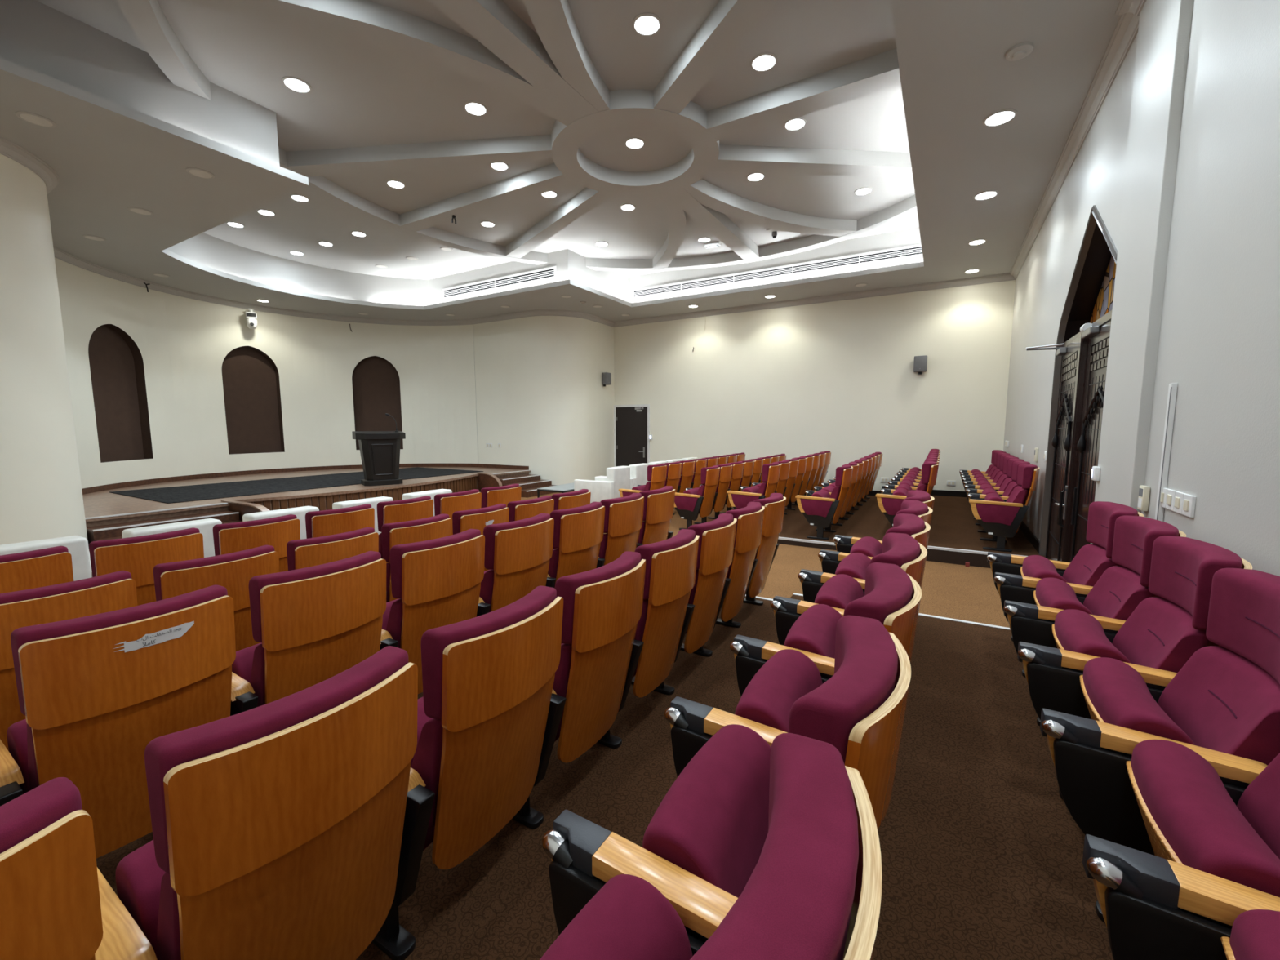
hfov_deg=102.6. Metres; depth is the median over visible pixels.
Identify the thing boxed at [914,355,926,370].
grille
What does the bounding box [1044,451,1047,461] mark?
wall switch
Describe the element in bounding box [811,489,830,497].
seat cushion
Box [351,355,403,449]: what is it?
arched niche
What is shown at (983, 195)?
diffuser
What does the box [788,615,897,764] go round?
cushion
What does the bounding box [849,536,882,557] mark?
seat cushion
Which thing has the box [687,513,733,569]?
cushion
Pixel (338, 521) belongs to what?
chair
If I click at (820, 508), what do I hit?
chair
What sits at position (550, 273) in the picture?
ceiling vent
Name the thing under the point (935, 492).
baseboard
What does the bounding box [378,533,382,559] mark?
cushion
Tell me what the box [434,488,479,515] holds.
cushion
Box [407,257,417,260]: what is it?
diffuser
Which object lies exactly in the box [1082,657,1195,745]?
seat cushion
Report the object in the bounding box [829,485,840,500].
cushion
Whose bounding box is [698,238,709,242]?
diffuser
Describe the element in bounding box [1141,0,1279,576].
wall
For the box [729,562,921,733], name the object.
chair
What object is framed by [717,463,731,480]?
cushion
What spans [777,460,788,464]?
cushion
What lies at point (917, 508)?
cushion
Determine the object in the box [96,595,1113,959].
floor
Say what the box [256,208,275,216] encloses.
recessed light
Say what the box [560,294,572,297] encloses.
recessed light
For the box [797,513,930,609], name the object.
chair
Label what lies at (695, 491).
seat cushion
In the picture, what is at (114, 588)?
cushion
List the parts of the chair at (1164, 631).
panel trim, panel, armrest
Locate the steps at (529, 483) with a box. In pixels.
[491,470,556,497]
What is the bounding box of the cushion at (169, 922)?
[156,872,181,959]
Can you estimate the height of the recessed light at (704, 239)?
0.012 m
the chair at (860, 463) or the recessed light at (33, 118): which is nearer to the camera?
the recessed light at (33, 118)
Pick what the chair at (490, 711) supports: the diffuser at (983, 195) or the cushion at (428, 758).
the cushion at (428, 758)
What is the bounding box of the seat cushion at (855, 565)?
[835,552,871,579]
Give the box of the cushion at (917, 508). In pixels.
[895,499,928,515]
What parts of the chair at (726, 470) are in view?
leg, panel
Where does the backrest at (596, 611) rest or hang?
on the chair at (602, 606)
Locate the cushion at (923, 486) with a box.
[916,482,928,492]
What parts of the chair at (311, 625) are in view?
armrest, panel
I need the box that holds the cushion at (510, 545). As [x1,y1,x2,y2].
[483,513,550,569]
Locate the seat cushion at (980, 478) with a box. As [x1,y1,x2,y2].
[975,476,989,482]
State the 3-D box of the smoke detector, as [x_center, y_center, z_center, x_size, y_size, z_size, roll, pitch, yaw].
[2.834,-3.183,3.832,0.170,0.051,0.170,3,7,30]
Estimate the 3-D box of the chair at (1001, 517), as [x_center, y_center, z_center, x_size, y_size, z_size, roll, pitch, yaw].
[4.255,0.299,6.044,0.667,0.972,0.632,3,7,30]
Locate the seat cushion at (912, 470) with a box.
[908,469,919,473]
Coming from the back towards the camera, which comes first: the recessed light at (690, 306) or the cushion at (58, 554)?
the recessed light at (690, 306)
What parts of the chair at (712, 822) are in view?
armrest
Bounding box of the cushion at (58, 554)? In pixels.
[0,546,68,563]
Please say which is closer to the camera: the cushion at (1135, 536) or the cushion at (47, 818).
the cushion at (47, 818)
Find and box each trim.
[0,0,1146,327]
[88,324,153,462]
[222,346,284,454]
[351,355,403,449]
[745,593,1010,630]
[777,537,1027,556]
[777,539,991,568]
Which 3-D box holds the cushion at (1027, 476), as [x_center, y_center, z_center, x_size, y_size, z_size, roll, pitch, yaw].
[4.456,-0.044,5.888,0.151,0.257,0.468,3,7,30]
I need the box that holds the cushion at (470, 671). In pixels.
[420,586,556,719]
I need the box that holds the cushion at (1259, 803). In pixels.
[1236,752,1279,858]
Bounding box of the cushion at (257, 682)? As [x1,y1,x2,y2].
[249,643,265,706]
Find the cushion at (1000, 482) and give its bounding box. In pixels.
[995,474,1009,487]
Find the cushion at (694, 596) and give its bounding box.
[687,569,698,628]
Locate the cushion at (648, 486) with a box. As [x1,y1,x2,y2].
[644,480,651,490]
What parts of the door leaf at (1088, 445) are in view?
handle plate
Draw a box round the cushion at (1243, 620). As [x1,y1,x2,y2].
[1205,568,1279,684]
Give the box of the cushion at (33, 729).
[26,723,39,790]
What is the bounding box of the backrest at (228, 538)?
[213,514,297,555]
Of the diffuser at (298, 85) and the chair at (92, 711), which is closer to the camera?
the chair at (92, 711)
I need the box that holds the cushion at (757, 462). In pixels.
[751,457,762,466]
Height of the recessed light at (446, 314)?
0.012 m
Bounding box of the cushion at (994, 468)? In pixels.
[986,466,997,476]
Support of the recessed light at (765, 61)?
in the ceiling at (362, 94)
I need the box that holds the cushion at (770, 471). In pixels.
[762,462,778,482]
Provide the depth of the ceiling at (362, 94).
5.96 m
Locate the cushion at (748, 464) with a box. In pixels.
[742,459,752,473]
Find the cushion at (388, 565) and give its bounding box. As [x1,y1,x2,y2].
[386,562,390,602]
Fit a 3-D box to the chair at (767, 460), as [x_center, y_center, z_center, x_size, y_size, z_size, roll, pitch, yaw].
[2.339,0.004,10.465,0.667,0.972,0.552,3,7,30]
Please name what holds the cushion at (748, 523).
on the chair at (749, 522)
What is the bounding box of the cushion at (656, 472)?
[647,463,666,480]
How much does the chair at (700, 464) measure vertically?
0.972 m
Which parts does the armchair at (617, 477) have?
arm, arm, backrest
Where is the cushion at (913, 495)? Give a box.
[902,489,930,502]
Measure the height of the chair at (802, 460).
0.972 m
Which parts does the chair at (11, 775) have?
panel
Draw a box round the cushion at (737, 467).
[728,461,742,477]
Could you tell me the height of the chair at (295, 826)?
0.972 m
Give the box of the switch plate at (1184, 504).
[1160,488,1195,517]
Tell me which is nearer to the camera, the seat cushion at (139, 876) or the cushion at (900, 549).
the seat cushion at (139, 876)
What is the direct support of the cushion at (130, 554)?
on the chair at (138, 556)
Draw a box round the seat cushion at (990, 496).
[984,493,1004,502]
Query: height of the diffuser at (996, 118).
0.002 m
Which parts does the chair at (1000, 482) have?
armrest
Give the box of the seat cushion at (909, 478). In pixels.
[902,476,915,482]
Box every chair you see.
[0,546,73,593]
[0,570,137,751]
[0,739,24,806]
[0,777,157,959]
[6,585,257,857]
[88,527,204,605]
[115,645,435,959]
[153,545,279,651]
[213,514,300,572]
[231,551,397,706]
[286,527,386,595]
[305,503,374,538]
[377,495,433,563]
[381,513,452,602]
[382,528,490,693]
[410,586,566,869]
[434,488,481,534]
[452,503,509,571]
[479,513,555,612]
[480,484,521,507]
[506,495,554,521]
[539,733,882,959]
[547,502,604,588]
[551,488,591,510]
[552,551,645,762]
[598,493,644,565]
[618,463,666,497]
[631,528,699,697]
[637,485,675,545]
[642,615,911,897]
[664,461,681,515]
[674,459,695,509]
[674,465,719,529]
[680,513,737,656]
[692,457,706,488]
[698,463,732,519]
[706,456,718,466]
[715,502,764,627]
[716,454,728,465]
[720,461,743,513]
[726,453,737,463]
[726,462,780,509]
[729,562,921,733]
[731,459,754,509]
[735,452,745,462]
[742,493,786,605]
[750,457,763,486]
[751,460,790,496]
[759,456,771,483]
[762,457,799,515]
[769,454,779,463]
[770,532,927,658]
[777,453,786,461]
[784,456,807,510]
[791,454,813,505]
[795,464,853,540]
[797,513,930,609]
[804,453,820,495]
[811,452,826,490]
[813,462,858,525]
[817,450,831,486]
[817,499,933,579]
[821,459,864,519]
[827,457,868,515]
[833,456,872,510]
[833,489,934,557]
[856,454,876,506]
[860,453,879,502]
[864,452,883,498]
[875,461,938,525]
[884,458,939,490]
[888,456,939,487]
[891,454,939,483]
[893,453,940,479]
[896,451,940,476]
[898,449,940,473]
[901,448,940,471]
[959,449,1003,500]
[960,451,1006,484]
[960,453,1009,508]
[961,454,1013,513]
[963,456,1018,519]
[964,458,1024,525]
[965,461,1031,533]
[967,463,1039,552]
[986,501,1143,640]
[994,515,1186,677]
[1003,535,1252,725]
[1017,568,1279,799]
[1040,708,1279,922]
[1082,834,1279,959]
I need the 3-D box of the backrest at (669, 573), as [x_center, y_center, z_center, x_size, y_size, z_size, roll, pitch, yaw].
[0.155,0.407,2.521,0.151,0.257,0.468,3,7,30]
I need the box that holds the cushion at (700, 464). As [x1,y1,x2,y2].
[693,457,706,472]
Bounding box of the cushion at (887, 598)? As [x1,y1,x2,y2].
[843,562,912,624]
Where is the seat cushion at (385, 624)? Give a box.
[382,598,400,630]
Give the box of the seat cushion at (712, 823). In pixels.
[642,724,770,897]
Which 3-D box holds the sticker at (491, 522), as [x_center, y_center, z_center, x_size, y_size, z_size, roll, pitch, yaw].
[-1.148,0.326,3.909,0.004,0.034,0.086,4,7,34]
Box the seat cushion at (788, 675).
[734,648,822,733]
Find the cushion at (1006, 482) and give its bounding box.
[997,477,1014,491]
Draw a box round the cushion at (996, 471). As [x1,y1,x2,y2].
[989,468,1000,479]
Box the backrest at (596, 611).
[555,551,640,644]
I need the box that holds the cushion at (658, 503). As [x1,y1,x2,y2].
[639,485,673,520]
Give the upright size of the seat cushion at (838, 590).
0.366 m
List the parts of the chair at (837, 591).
armrest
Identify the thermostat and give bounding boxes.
[1033,447,1038,462]
[1137,484,1150,511]
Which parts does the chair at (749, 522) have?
leg, panel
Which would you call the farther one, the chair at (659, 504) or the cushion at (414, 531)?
the chair at (659, 504)
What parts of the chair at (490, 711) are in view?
leg, panel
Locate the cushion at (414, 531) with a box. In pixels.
[381,513,448,562]
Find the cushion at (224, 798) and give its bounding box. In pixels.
[144,645,408,874]
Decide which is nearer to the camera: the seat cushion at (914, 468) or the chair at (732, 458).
the seat cushion at (914, 468)
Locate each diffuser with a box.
[19,114,53,126]
[84,235,103,240]
[129,208,151,214]
[154,274,168,276]
[188,169,212,177]
[227,222,243,227]
[258,210,274,215]
[284,78,309,92]
[290,251,302,254]
[291,195,307,201]
[319,242,332,245]
[352,231,364,236]
[387,181,404,187]
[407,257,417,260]
[441,247,451,250]
[466,103,485,115]
[481,222,493,226]
[491,163,507,169]
[542,191,555,197]
[596,242,607,245]
[635,16,658,34]
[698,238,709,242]
[748,173,763,180]
[752,55,774,70]
[786,119,804,129]
[855,188,871,195]
[856,284,866,286]
[965,269,978,272]
[975,191,995,199]
[986,111,1013,125]
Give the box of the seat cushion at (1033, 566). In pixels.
[1022,555,1067,582]
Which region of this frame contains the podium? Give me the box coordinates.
[351,431,405,485]
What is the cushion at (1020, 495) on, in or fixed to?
on the chair at (1001, 517)
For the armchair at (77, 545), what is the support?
on the floor at (948, 590)
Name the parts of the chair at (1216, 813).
panel trim, panel, armrest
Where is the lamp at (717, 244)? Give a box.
[704,241,720,248]
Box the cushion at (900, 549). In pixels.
[870,532,919,567]
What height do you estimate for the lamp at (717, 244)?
0.072 m
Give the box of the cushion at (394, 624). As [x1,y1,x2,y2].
[386,599,402,648]
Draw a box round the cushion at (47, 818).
[0,777,82,853]
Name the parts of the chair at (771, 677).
panel, armrest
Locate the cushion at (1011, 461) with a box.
[1007,458,1024,479]
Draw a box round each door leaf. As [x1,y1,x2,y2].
[615,406,647,466]
[1026,333,1088,562]
[1069,320,1111,562]
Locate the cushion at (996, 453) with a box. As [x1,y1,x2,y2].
[993,451,1006,466]
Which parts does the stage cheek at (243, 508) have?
panel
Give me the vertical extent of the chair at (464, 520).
0.972 m
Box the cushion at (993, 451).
[991,449,1003,463]
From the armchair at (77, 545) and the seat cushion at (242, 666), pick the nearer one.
the seat cushion at (242, 666)
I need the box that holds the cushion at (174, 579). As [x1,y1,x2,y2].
[153,545,274,601]
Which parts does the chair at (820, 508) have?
panel trim, armrest, leg, panel, leg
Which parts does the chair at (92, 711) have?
armrest, panel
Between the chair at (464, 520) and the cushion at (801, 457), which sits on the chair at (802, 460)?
the cushion at (801, 457)
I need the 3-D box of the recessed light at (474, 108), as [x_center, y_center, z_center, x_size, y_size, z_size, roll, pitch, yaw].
[-1.837,-4.150,5.733,0.260,0.012,0.260,3,7,30]
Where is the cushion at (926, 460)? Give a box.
[924,458,937,462]
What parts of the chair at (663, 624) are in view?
panel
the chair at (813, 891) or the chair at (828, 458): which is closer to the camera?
the chair at (813, 891)
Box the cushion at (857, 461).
[853,459,862,463]
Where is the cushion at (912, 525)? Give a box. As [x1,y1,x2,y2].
[885,513,924,536]
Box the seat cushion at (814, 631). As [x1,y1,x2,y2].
[783,604,842,658]
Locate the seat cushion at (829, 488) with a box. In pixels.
[821,485,834,492]
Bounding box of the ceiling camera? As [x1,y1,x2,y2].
[245,308,257,328]
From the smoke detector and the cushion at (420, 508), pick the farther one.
the cushion at (420, 508)
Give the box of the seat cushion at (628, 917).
[539,874,693,959]
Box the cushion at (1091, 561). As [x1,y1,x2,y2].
[1062,543,1117,586]
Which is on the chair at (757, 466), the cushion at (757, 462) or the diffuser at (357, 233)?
the cushion at (757, 462)
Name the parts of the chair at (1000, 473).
armrest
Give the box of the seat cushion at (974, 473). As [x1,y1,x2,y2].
[972,471,982,475]
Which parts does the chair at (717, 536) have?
panel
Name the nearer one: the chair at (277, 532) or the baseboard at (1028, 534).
the chair at (277, 532)
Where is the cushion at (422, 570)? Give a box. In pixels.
[390,528,480,599]
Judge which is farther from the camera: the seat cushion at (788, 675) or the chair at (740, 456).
the chair at (740, 456)
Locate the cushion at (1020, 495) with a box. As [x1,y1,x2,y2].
[1005,485,1029,505]
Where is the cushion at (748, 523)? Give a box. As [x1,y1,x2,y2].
[724,502,761,548]
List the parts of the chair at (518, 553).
panel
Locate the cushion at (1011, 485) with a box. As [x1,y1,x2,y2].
[1001,480,1019,496]
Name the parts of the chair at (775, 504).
leg, panel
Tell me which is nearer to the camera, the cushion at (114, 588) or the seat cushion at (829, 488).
the cushion at (114, 588)
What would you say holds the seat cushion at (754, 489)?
on the chair at (771, 472)
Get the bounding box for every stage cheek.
[221,499,270,520]
[476,472,502,492]
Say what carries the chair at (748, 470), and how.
on the floor at (948, 590)
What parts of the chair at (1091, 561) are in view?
panel, armrest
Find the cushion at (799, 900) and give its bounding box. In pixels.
[689,733,858,959]
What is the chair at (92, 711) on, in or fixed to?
on the floor at (981, 848)
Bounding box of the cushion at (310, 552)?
[286,527,374,570]
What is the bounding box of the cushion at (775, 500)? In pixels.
[752,493,782,506]
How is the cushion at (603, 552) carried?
on the chair at (623, 520)
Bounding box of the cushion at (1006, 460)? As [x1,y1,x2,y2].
[1003,456,1018,475]
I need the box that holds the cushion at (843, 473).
[835,464,851,486]
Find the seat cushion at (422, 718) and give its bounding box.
[410,696,435,849]
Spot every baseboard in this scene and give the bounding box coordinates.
[81,463,528,494]
[866,489,967,497]
[1019,520,1039,552]
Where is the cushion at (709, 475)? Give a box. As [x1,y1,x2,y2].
[700,465,718,484]
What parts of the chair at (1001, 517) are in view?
panel trim, armrest, armrest, leg, panel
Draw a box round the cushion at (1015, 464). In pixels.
[1011,461,1030,484]
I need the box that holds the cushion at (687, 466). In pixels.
[680,459,693,475]
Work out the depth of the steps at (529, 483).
12.13 m
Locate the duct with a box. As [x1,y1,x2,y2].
[1155,382,1177,521]
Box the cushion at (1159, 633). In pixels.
[1111,596,1208,672]
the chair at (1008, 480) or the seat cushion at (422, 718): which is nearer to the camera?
the seat cushion at (422, 718)
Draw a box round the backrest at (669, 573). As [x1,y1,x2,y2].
[635,528,695,599]
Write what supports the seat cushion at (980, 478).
on the chair at (1000, 473)
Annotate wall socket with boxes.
[485,443,492,447]
[880,477,888,482]
[946,480,955,485]
[1004,440,1008,446]
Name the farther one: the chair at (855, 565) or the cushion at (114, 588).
the chair at (855, 565)
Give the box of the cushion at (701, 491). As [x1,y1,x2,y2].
[696,484,705,507]
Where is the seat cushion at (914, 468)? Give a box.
[910,466,920,471]
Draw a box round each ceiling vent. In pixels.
[442,266,556,299]
[631,244,922,298]
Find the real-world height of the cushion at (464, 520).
0.257 m
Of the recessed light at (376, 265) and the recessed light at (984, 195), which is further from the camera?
the recessed light at (376, 265)
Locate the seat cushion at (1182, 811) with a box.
[1130,739,1279,897]
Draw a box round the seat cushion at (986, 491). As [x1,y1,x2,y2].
[982,488,998,494]
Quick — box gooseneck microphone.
[385,413,398,431]
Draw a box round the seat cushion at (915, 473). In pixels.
[906,471,919,476]
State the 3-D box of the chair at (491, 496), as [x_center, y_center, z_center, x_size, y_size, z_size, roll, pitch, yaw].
[-1.627,0.528,5.599,0.667,0.972,0.552,3,7,30]
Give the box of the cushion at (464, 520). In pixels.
[452,503,506,534]
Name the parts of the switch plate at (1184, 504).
plate, plate, plate, plate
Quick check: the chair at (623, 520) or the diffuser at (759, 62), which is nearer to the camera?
the chair at (623, 520)
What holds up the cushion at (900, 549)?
on the chair at (806, 626)
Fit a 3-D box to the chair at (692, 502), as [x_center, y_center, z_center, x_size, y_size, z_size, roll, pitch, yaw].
[0.896,0.265,8.032,0.667,0.972,0.632,3,7,30]
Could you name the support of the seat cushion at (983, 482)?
on the chair at (1000, 482)
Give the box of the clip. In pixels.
[451,214,456,224]
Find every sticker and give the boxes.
[114,621,194,652]
[484,520,493,525]
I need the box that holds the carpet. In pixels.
[109,466,483,503]
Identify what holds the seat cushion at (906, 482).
on the chair at (905, 482)
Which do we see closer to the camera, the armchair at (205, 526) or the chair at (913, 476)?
the armchair at (205, 526)
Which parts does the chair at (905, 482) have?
armrest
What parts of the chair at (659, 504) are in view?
panel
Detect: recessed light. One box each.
[15,111,56,127]
[82,235,106,240]
[127,207,153,215]
[151,273,170,277]
[186,167,214,178]
[226,221,244,227]
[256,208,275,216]
[256,299,270,302]
[281,75,311,93]
[288,250,304,255]
[289,194,309,201]
[318,241,333,246]
[351,231,366,236]
[357,312,368,315]
[375,264,387,268]
[386,179,405,188]
[405,256,417,260]
[440,246,453,251]
[444,313,454,315]
[463,101,488,115]
[480,221,495,226]
[489,162,509,170]
[499,305,510,307]
[541,191,557,198]
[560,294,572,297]
[592,305,602,307]
[595,241,608,246]
[619,204,635,210]
[624,137,644,148]
[632,12,661,35]
[688,305,697,307]
[697,236,711,242]
[746,172,764,181]
[750,52,777,71]
[764,294,776,297]
[783,117,806,130]
[853,186,872,195]
[854,283,867,286]
[964,268,980,273]
[968,239,986,244]
[973,190,998,199]
[982,108,1017,126]
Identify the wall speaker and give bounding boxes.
[602,372,611,386]
[913,355,927,374]
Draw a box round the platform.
[778,495,1048,559]
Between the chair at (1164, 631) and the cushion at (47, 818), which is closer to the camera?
the cushion at (47, 818)
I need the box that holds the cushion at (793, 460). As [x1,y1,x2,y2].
[785,457,797,462]
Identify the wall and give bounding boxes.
[0,153,88,547]
[54,257,478,488]
[473,315,614,484]
[613,280,1015,491]
[1003,32,1137,541]
[1090,0,1194,543]
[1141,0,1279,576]
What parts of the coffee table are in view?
glass, frame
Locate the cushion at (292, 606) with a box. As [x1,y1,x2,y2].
[248,551,381,642]
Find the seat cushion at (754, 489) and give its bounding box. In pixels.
[742,485,759,493]
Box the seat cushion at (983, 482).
[977,480,992,486]
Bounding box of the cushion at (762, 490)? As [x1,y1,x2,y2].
[756,482,767,495]
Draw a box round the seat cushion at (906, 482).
[899,480,914,486]
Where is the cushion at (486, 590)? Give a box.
[479,569,493,612]
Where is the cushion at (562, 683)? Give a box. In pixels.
[552,643,572,728]
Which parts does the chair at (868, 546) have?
armrest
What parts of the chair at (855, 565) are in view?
armrest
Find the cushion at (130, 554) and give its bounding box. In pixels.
[88,527,199,577]
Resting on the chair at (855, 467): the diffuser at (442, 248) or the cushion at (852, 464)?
the cushion at (852, 464)
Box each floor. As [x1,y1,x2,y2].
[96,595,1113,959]
[520,491,1009,627]
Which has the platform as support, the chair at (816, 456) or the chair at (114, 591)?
the chair at (816, 456)
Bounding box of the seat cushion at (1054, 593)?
[1035,577,1093,614]
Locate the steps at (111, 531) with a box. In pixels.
[84,502,242,551]
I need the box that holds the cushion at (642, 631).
[634,599,648,668]
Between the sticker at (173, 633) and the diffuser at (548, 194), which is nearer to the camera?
the sticker at (173, 633)
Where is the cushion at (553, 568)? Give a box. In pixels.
[547,548,559,588]
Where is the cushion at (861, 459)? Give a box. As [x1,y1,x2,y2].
[858,457,866,461]
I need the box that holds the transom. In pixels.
[1062,310,1111,346]
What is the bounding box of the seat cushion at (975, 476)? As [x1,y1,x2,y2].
[973,474,985,478]
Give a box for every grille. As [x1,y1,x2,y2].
[606,373,611,384]
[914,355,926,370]
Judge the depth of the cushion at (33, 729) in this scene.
1.45 m
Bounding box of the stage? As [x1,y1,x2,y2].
[82,466,530,527]
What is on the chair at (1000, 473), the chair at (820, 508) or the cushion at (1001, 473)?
the cushion at (1001, 473)
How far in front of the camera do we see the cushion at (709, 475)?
7.71 m
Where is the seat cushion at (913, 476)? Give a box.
[904,474,917,479]
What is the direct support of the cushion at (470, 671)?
on the chair at (490, 711)
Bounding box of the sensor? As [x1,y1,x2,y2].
[771,231,777,238]
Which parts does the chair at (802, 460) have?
leg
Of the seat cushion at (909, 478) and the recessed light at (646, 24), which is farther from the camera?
the seat cushion at (909, 478)
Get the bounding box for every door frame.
[613,404,649,466]
[1039,204,1117,555]
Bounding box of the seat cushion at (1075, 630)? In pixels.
[1054,608,1131,663]
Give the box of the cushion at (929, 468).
[920,461,937,484]
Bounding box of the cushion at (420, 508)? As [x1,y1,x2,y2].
[377,495,431,532]
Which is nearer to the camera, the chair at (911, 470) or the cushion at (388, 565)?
the cushion at (388, 565)
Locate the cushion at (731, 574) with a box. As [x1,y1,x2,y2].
[726,548,734,577]
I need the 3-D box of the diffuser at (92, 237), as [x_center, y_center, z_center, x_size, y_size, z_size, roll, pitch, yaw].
[-8.084,-3.579,7.600,0.200,0.002,0.200,3,7,30]
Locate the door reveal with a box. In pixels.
[1063,222,1111,342]
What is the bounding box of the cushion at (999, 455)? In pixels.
[996,453,1009,470]
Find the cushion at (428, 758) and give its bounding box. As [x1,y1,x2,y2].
[411,718,442,828]
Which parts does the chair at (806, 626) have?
armrest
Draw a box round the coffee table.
[537,482,573,497]
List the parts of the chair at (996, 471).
armrest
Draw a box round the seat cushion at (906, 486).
[896,484,911,490]
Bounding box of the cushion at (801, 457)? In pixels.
[796,456,805,459]
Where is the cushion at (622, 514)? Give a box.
[600,493,641,533]
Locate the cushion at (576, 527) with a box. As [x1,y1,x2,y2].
[550,502,601,548]
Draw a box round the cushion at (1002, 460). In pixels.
[999,454,1013,472]
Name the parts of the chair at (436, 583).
armrest, panel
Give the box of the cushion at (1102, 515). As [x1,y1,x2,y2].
[1086,501,1137,558]
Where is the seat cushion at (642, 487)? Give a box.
[631,484,645,490]
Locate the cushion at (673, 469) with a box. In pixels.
[665,461,680,477]
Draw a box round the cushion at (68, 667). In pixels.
[10,585,227,715]
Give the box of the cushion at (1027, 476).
[1017,463,1037,488]
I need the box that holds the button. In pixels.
[1091,466,1100,480]
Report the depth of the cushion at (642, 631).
2.39 m
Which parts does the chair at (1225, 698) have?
panel trim, panel, armrest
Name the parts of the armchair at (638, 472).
arm, backrest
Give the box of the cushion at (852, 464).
[846,462,857,466]
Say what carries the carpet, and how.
on the stage
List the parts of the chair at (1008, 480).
armrest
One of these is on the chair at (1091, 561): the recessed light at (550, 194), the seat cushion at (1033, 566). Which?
the seat cushion at (1033, 566)
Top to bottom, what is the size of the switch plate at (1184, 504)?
0.101 m
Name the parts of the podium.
moulding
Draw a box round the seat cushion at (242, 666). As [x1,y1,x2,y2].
[231,642,262,682]
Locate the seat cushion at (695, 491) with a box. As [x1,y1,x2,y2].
[683,487,701,512]
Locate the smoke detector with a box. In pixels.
[1005,41,1033,61]
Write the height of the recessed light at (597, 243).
0.012 m
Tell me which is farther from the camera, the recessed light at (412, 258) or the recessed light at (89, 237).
the recessed light at (412, 258)
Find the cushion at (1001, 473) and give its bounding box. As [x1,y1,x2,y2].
[991,471,1005,483]
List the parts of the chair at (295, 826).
leg, panel, armrest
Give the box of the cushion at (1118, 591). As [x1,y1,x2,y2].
[1082,565,1153,620]
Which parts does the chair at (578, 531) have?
panel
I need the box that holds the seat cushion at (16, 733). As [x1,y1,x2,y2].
[6,719,30,794]
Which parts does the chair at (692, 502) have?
armrest, panel, leg, leg, panel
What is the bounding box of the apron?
[247,475,476,511]
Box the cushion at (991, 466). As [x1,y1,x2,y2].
[985,464,994,474]
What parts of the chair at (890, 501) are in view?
panel trim, panel, armrest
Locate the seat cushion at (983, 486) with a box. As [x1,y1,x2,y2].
[979,484,994,489]
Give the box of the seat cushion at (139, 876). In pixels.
[115,840,165,959]
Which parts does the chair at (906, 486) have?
armrest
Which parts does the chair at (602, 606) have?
leg, panel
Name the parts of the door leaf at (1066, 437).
closer arm, pull handle, stile frame, handle plate, panel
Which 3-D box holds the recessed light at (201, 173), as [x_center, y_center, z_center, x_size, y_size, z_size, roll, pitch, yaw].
[-4.851,-3.382,5.661,0.244,0.012,0.244,3,7,30]
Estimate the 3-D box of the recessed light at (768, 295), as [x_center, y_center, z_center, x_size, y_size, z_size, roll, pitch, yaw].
[2.822,-3.977,11.117,0.244,0.012,0.244,3,7,30]
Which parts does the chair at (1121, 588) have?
panel trim, panel, armrest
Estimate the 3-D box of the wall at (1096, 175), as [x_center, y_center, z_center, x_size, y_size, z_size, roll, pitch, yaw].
[5.094,-1.311,6.570,0.001,4.400,7.330,3,7,30]
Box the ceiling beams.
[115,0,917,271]
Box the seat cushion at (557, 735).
[554,643,563,742]
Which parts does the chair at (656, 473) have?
armrest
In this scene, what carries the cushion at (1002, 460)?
on the chair at (1000, 473)
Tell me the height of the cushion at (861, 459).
0.257 m
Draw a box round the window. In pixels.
[1089,255,1116,323]
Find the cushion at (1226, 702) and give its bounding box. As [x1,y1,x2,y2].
[1157,645,1279,764]
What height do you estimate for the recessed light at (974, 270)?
0.012 m
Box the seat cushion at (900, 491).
[892,488,907,496]
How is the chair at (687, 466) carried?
on the floor at (948, 590)
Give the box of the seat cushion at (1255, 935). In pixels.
[1229,909,1279,959]
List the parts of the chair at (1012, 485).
armrest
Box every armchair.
[0,535,92,581]
[88,518,222,559]
[242,506,319,539]
[332,496,393,534]
[402,488,452,515]
[573,466,633,502]
[598,462,650,487]
[648,461,667,478]
[666,458,684,462]
[682,457,697,460]
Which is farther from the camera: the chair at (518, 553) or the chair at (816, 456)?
the chair at (816, 456)
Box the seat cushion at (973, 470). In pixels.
[970,469,981,472]
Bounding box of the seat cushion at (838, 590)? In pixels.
[814,573,863,609]
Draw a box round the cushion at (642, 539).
[637,520,645,543]
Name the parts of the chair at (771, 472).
panel trim, armrest, panel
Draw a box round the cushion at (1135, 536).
[1111,515,1178,586]
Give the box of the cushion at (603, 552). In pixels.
[598,533,608,559]
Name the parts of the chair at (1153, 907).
panel trim, panel, armrest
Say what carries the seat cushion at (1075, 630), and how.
on the chair at (1164, 631)
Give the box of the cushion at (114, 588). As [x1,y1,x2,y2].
[0,570,131,604]
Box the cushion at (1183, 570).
[1148,535,1242,630]
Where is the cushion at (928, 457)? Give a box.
[925,456,937,459]
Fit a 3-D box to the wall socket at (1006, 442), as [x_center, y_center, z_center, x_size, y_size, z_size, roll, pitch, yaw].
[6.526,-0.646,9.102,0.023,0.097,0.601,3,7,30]
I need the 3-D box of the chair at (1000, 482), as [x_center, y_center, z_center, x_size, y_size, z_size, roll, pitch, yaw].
[5.129,0.141,7.517,0.667,0.972,0.552,3,7,30]
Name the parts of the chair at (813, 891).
panel, armrest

